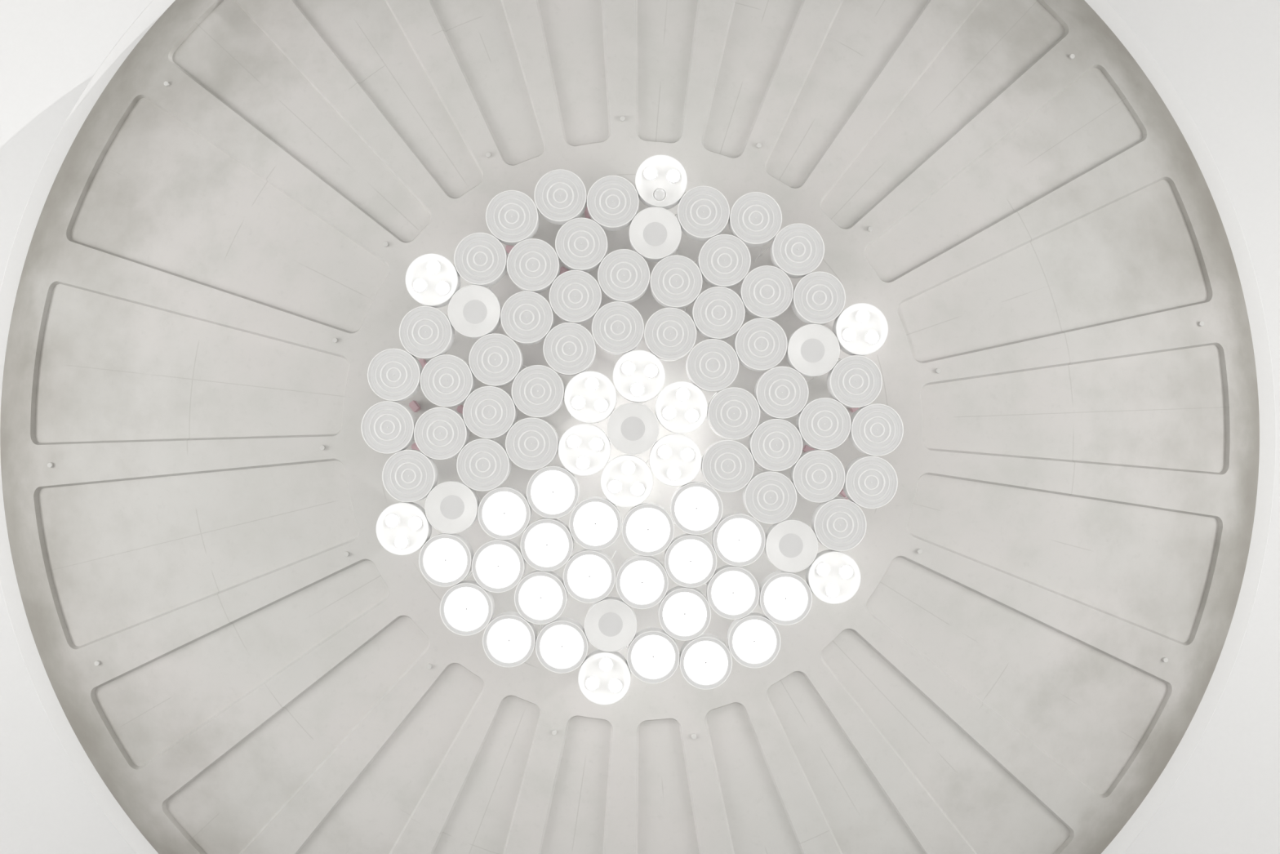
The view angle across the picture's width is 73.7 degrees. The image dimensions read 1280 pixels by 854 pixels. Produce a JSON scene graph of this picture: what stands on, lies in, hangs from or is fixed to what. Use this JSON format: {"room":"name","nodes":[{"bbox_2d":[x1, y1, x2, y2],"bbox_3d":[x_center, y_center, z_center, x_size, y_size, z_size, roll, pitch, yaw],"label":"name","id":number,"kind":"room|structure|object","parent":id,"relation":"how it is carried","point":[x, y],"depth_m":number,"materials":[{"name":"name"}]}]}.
{"room":"operating room","nodes":[
{"label":"operating room","id":0,"kind":"room"},
{"bbox_2d":[0,0,1279,853],"bbox_3d":[-0.043,0.026,5.450,18.800,0.200,20.400,0,-91,0],"label":"ceiling","id":1,"kind":"structure","parent":0,"point":[1221,58],"depth_m":5.36,"materials":[{"name":"white paint"}]},
{"bbox_2d":[0,0,1275,853],"bbox_3d":[-0.041,0.022,5.145,7.468,0.450,7.468,0,-91,0],"label":"trim","id":2,"kind":"structure","parent":1,"relation":"attached to","point":[51,706],"depth_m":4.92,"materials":[{"name":"white paint"}]},
{"bbox_2d":[0,0,1259,853],"bbox_3d":[-0.037,0.013,4.486,10.033,0.899,10.033,-40,-90,-1],"label":"ceiling lamp","id":3,"kind":"object","parent":2,"relation":"attached to","point":[387,427],"depth_m":4.46,"materials":[{"name":"white paint"}]},
{"bbox_2d":[423,537,466,582],"bbox_3d":[-0.920,0.630,4.038,0.208,0.001,0.208,0,-91,0],"label":"diffuser","id":4,"kind":"object","parent":3,"relation":"attached to","point":[435,555],"depth_m":4.04,"materials":[{"name":"white plastic"}]},
{"bbox_2d":[444,586,488,631],"bbox_3d":[-0.820,0.860,4.036,0.208,0.001,0.208,0,-91,0],"label":"diffuser","id":5,"kind":"object","parent":3,"relation":"attached to","point":[456,603],"depth_m":4.04,"materials":[{"name":"white plastic"}]},
{"bbox_2d":[475,544,519,587],"bbox_3d":[-0.671,0.659,4.039,0.208,0.001,0.208,0,-91,0],"label":"diffuser","id":6,"kind":"object","parent":3,"relation":"attached to","point":[503,575],"depth_m":4.04,"materials":[{"name":"white plastic"}]},
{"bbox_2d":[482,491,525,535],"bbox_3d":[-0.643,0.409,4.043,0.208,0.001,0.208,0,-91,0],"label":"diffuser","id":7,"kind":"object","parent":3,"relation":"attached to","point":[494,508],"depth_m":4.04,"materials":[{"name":"white plastic"}]},
{"bbox_2d":[487,618,530,662],"bbox_3d":[-0.619,1.010,4.035,0.208,0.001,0.208,0,-91,0],"label":"diffuser","id":8,"kind":"object","parent":3,"relation":"attached to","point":[504,630],"depth_m":4.03,"materials":[{"name":"white plastic"}]},
{"bbox_2d":[519,575,562,619],"bbox_3d":[-0.469,0.808,4.039,0.208,0.001,0.208,0,-91,0],"label":"diffuser","id":9,"kind":"object","parent":3,"relation":"attached to","point":[531,602],"depth_m":4.04,"materials":[{"name":"white plastic"}]},
{"bbox_2d":[524,523,568,566],"bbox_3d":[-0.441,0.559,4.042,0.208,0.001,0.208,0,-91,0],"label":"diffuser","id":10,"kind":"object","parent":3,"relation":"attached to","point":[541,554],"depth_m":4.04,"materials":[{"name":"white plastic"}]},
{"bbox_2d":[531,470,574,514],"bbox_3d":[-0.413,0.309,4.046,0.208,0.001,0.208,0,-91,0],"label":"diffuser","id":11,"kind":"object","parent":3,"relation":"attached to","point":[543,486],"depth_m":4.05,"materials":[{"name":"white plastic"}]},
{"bbox_2d":[539,624,583,668],"bbox_3d":[-0.369,1.038,4.037,0.208,0.001,0.208,0,-91,0],"label":"diffuser","id":12,"kind":"object","parent":3,"relation":"attached to","point":[571,642],"depth_m":4.04,"materials":[{"name":"white plastic"}]},
{"bbox_2d":[567,554,611,598],"bbox_3d":[-0.239,0.708,4.042,0.208,0.001,0.208,0,-91,0],"label":"diffuser","id":13,"kind":"object","parent":3,"relation":"attached to","point":[579,580],"depth_m":4.04,"materials":[{"name":"white plastic"}]},
{"bbox_2d":[573,502,617,545],"bbox_3d":[-0.211,0.459,4.045,0.208,0.001,0.208,0,-91,0],"label":"diffuser","id":14,"kind":"object","parent":3,"relation":"attached to","point":[590,513],"depth_m":4.04,"materials":[{"name":"white plastic"}]},
{"bbox_2d":[620,560,663,604],"bbox_3d":[0.010,0.736,4.043,0.208,0.001,0.208,0,-91,0],"label":"diffuser","id":15,"kind":"object","parent":3,"relation":"attached to","point":[632,587],"depth_m":4.04,"materials":[{"name":"white plastic"}]},
{"bbox_2d":[626,507,670,551],"bbox_3d":[0.038,0.487,4.046,0.208,0.001,0.208,0,-91,0],"label":"diffuser","id":16,"kind":"object","parent":3,"relation":"attached to","point":[657,535],"depth_m":4.05,"materials":[{"name":"white plastic"}]},
{"bbox_2d":[631,635,675,678],"bbox_3d":[0.062,1.087,4.039,0.208,0.001,0.208,0,-91,0],"label":"diffuser","id":17,"kind":"object","parent":3,"relation":"attached to","point":[648,646],"depth_m":4.04,"materials":[{"name":"white plastic"}]},
{"bbox_2d":[662,591,706,635],"bbox_3d":[0.212,0.886,4.043,0.208,0.001,0.208,0,-91,0],"label":"diffuser","id":18,"kind":"object","parent":3,"relation":"attached to","point":[694,608],"depth_m":4.04,"materials":[{"name":"white plastic"}]},
{"bbox_2d":[668,539,712,582],"bbox_3d":[0.240,0.636,4.046,0.208,0.001,0.208,0,-91,0],"label":"diffuser","id":19,"kind":"object","parent":3,"relation":"attached to","point":[686,551],"depth_m":4.05,"materials":[{"name":"white plastic"}]},
{"bbox_2d":[674,486,718,530],"bbox_3d":[0.268,0.387,4.049,0.208,0.001,0.208,0,-91,0],"label":"diffuser","id":20,"kind":"object","parent":3,"relation":"attached to","point":[686,513],"depth_m":4.05,"materials":[{"name":"white plastic"}]},
{"bbox_2d":[684,640,727,684],"bbox_3d":[0.312,1.116,4.040,0.208,0.001,0.208,0,-91,0],"label":"diffuser","id":21,"kind":"object","parent":3,"relation":"attached to","point":[695,658],"depth_m":4.04,"materials":[{"name":"white plastic"}]},
{"bbox_2d":[711,570,755,614],"bbox_3d":[0.442,0.785,4.045,0.208,0.001,0.208,0,-91,0],"label":"diffuser","id":22,"kind":"object","parent":3,"relation":"attached to","point":[737,582],"depth_m":4.05,"materials":[{"name":"white plastic"}]},
{"bbox_2d":[717,518,760,561],"bbox_3d":[0.470,0.536,4.049,0.208,0.001,0.208,0,-91,0],"label":"diffuser","id":23,"kind":"object","parent":3,"relation":"attached to","point":[744,530],"depth_m":4.05,"materials":[{"name":"white plastic"}]},
{"bbox_2d":[732,619,776,663],"bbox_3d":[0.542,1.016,4.043,0.208,0.001,0.208,0,-91,0],"label":"diffuser","id":24,"kind":"object","parent":3,"relation":"attached to","point":[748,651],"depth_m":4.04,"materials":[{"name":"white plastic"}]},
{"bbox_2d":[764,577,807,620],"bbox_3d":[0.691,0.814,4.047,0.208,0.001,0.208,0,-91,0],"label":"diffuser","id":25,"kind":"object","parent":3,"relation":"attached to","point":[795,603],"depth_m":4.05,"materials":[{"name":"white plastic"}]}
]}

